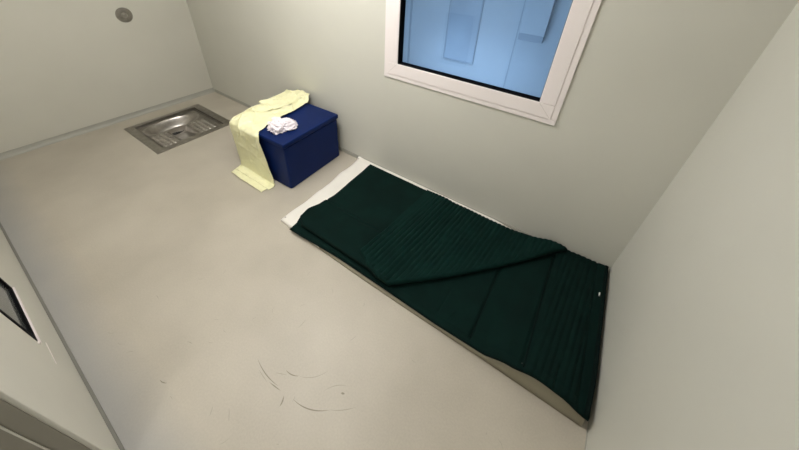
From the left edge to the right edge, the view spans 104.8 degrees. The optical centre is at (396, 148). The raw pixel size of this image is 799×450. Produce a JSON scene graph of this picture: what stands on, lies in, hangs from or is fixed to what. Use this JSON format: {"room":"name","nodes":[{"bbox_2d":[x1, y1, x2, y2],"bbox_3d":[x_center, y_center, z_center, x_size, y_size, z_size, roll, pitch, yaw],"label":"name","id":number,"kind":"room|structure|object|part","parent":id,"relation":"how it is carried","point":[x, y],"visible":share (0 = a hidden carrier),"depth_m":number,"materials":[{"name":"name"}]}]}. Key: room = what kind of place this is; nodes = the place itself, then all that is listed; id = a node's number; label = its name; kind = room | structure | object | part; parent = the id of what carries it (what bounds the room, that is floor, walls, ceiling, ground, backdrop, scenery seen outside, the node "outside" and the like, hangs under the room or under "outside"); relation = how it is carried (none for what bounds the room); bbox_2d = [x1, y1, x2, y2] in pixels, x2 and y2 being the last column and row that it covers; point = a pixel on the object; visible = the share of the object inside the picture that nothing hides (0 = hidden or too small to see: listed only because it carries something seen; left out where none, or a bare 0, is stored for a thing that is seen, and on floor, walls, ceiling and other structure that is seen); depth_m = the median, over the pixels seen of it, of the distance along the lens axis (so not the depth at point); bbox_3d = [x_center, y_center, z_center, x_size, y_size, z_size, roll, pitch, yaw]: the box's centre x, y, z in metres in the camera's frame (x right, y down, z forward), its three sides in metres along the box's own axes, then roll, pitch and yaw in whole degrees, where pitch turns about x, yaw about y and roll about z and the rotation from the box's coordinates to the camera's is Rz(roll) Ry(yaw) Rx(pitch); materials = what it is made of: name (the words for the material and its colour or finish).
{"room":"prison interior","nodes":[
{"label":"prison interior","id":0,"kind":"room"},
{"bbox_2d":[0,228,119,449],"bbox_3d":[-1.599,-0.029,0.789,4.335,2.570,0.120,23,39,27],"label":"wall","id":1,"kind":"structure","parent":0,"point":[29,367],"depth_m":1.11,"materials":[{"name":"grey paint"}]},
{"bbox_2d":[0,278,41,344],"bbox_3d":[-1.519,0.422,1.087,0.388,0.644,0.023,23,39,27],"label":"window","id":2,"kind":"structure","parent":1,"relation":"in","point":[12,307],"depth_m":1.23,"materials":[{"name":"black"}]},
{"bbox_3d":[-1.525,0.420,1.083,0.352,0.615,0.007,23,39,27],"label":"glass pane","id":3,"kind":"part","parent":2,"relation":"part of","materials":[{"name":"grey"}]},
{"bbox_2d":[0,380,114,449],"bbox_3d":[-0.572,0.509,0.230,1.126,2.150,0.224,23,39,27],"label":"door","id":4,"kind":"structure","parent":1,"relation":"in","point":[25,424],"depth_m":0.82,"materials":[{"name":"grey metal"}]},
{"bbox_2d":[0,222,124,449],"bbox_3d":[-2.198,0.661,1.800,2.846,0.008,0.010,23,39,27],"label":"baseboard","id":5,"kind":"structure","parent":1,"relation":"attached to","point":[112,431],"depth_m":1.43,"materials":[{"name":"grey"}]},
{"bbox_2d":[0,0,212,152],"bbox_3d":[-2.839,-1.262,2.527,0.120,2.570,2.237,23,39,27],"label":"wall","id":6,"kind":"structure","parent":0,"point":[66,66],"depth_m":2.81,"materials":[{"name":"paint"}]},
{"bbox_2d":[0,88,214,160],"bbox_3d":[-2.824,-0.288,3.130,0.034,0.045,1.997,23,39,27],"label":"baseboard","id":7,"kind":"structure","parent":6,"relation":"attached to","point":[49,141],"depth_m":3.01,"materials":[{"name":"plastic"}]},
{"bbox_2d":[115,7,132,22],"bbox_3d":[-2.555,-1.251,2.897,0.024,0.132,0.132,23,39,27],"label":"button","id":8,"kind":"object","parent":6,"relation":"attached to","point":[122,14],"visible":1,"depth_m":2.89,"materials":[{"name":"metal"}]},
{"bbox_2d":[0,92,587,449],"bbox_3d":[-1.482,0.986,1.487,4.600,0.120,3.900,23,39,27],"label":"floor","id":9,"kind":"structure","parent":0,"point":[195,317],"depth_m":1.58,"materials":[{"name":"concrete"}]},
{"bbox_2d":[124,104,229,153],"bbox_3d":[-2.196,-0.086,3.220,0.704,0.344,0.724,23,39,27],"label":"toilet","id":10,"kind":"object","parent":9,"relation":"in","point":[161,134],"visible":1,"depth_m":3.16,"materials":[{"name":"metal"}]},
{"bbox_3d":[-2.322,-0.214,3.213,0.300,0.095,0.541,23,39,27],"label":"bowl","id":11,"kind":"part","parent":10,"relation":"part of","materials":[{"name":"silver metal"}]},
{"bbox_2d":[259,103,338,187],"bbox_3d":[-0.905,-0.076,2.621,0.600,0.424,0.588,21,38,25],"label":"storage box","id":12,"kind":"object","parent":9,"relation":"on","point":[292,156],"visible":0.52,"depth_m":2.43,"materials":[{"name":"blue plastic"}]},
{"bbox_2d":[229,89,308,191],"bbox_3d":[-1.054,-0.125,2.605,0.437,0.508,0.852,12,35,14],"label":"sheet","id":13,"kind":"object","parent":12,"relation":"on","point":[245,127],"visible":1,"depth_m":2.46,"materials":[{"name":"yellow fabric"}]},
{"bbox_2d":[267,116,297,134],"bbox_3d":[-0.870,-0.195,2.354,0.225,0.071,0.227,-8,35,-16],"label":"tissue","id":14,"kind":"object","parent":12,"relation":"on","point":[278,125],"visible":1,"depth_m":2.32,"materials":[{"name":"white paper"}]},
{"bbox_3d":[-0.897,-0.235,2.514,0.600,0.040,0.588,21,38,25],"label":"lid","id":15,"kind":"part","parent":12,"relation":"part of","materials":[{"name":"blue plastic"}]},
{"bbox_2d":[281,157,584,426],"bbox_3d":[0.216,0.586,2.000,1.951,0.116,0.903,23,39,27],"label":"mattress","id":16,"kind":"object","parent":9,"relation":"on","point":[529,383],"visible":0.2,"depth_m":1.71,"materials":[{"name":"grey fabric"}]},
{"bbox_2d":[290,164,608,421],"bbox_3d":[0.275,0.599,1.950,1.849,0.122,0.916,23,39,27],"label":"quilt","id":17,"kind":"object","parent":16,"relation":"on","point":[534,306],"visible":1,"depth_m":1.79,"materials":[{"name":"green fabric"}]},
{"bbox_2d":[403,0,572,97],"bbox_3d":[0.528,-1.507,3.045,7.400,2.450,2.500,23,39,27],"label":"wall","id":18,"kind":"structure","parent":0,"point":[530,63],"depth_m":4.15,"materials":[{"name":"blue paint"}]},
{"bbox_2d":[443,0,484,64],"bbox_3d":[0.934,-2.045,3.979,0.470,1.865,0.021,23,39,27],"label":"wall panel","id":19,"kind":"object","parent":18,"relation":"attached to","point":[464,16],"visible":1,"depth_m":4.25,"materials":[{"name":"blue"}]},
{"bbox_2d":[407,0,525,87],"bbox_3d":[0.890,-2.116,3.978,1.598,2.450,0.012,23,39,27],"label":"trim","id":20,"kind":"structure","parent":18,"relation":"attached to","point":[411,8],"depth_m":4.59,"materials":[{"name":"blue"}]},
{"bbox_2d":[518,0,555,43],"bbox_3d":[1.675,-1.740,3.525,0.300,1.000,0.089,23,39,27],"label":"upper cabinet","id":21,"kind":"object","parent":18,"relation":"attached to","point":[537,14],"visible":1,"depth_m":3.63,"materials":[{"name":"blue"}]},
{"bbox_2d":[186,0,798,270],"bbox_3d":[-0.405,-0.961,2.267,4.335,2.570,0.120,23,39,27],"label":"wall","id":22,"kind":"structure","parent":0,"point":[650,79],"depth_m":1.86,"materials":[{"name":"painted plaster"}]},
{"bbox_2d":[214,89,608,271],"bbox_3d":[-0.476,0.025,2.855,4.301,0.035,0.006,23,39,27],"label":"baseboard","id":23,"kind":"structure","parent":22,"relation":"attached to","point":[216,91],"depth_m":2.62,"materials":[{"name":"plastic"}]},
{"bbox_2d":[384,0,601,125],"bbox_3d":[0.427,-0.814,1.627,1.147,1.167,0.065,23,39,27],"label":"window","id":24,"kind":"structure","parent":22,"relation":"in","point":[581,16],"depth_m":1.75,"materials":[{"name":"white plastic"}]},
{"bbox_2d":[586,2,798,449],"bbox_3d":[0.835,0.273,0.528,0.120,2.570,2.237,23,39,27],"label":"wall","id":25,"kind":"structure","parent":0,"point":[699,347],"depth_m":0.90,"materials":[{"name":"painted plaster"}]},
{"bbox_2d":[584,421,588,449],"bbox_3d":[0.732,1.218,1.202,0.003,0.004,1.991,23,39,27],"label":"baseboard","id":26,"kind":"structure","parent":25,"relation":"attached to","point":[588,421],"depth_m":1.26,"materials":[{"name":"plastic"}]}
]}

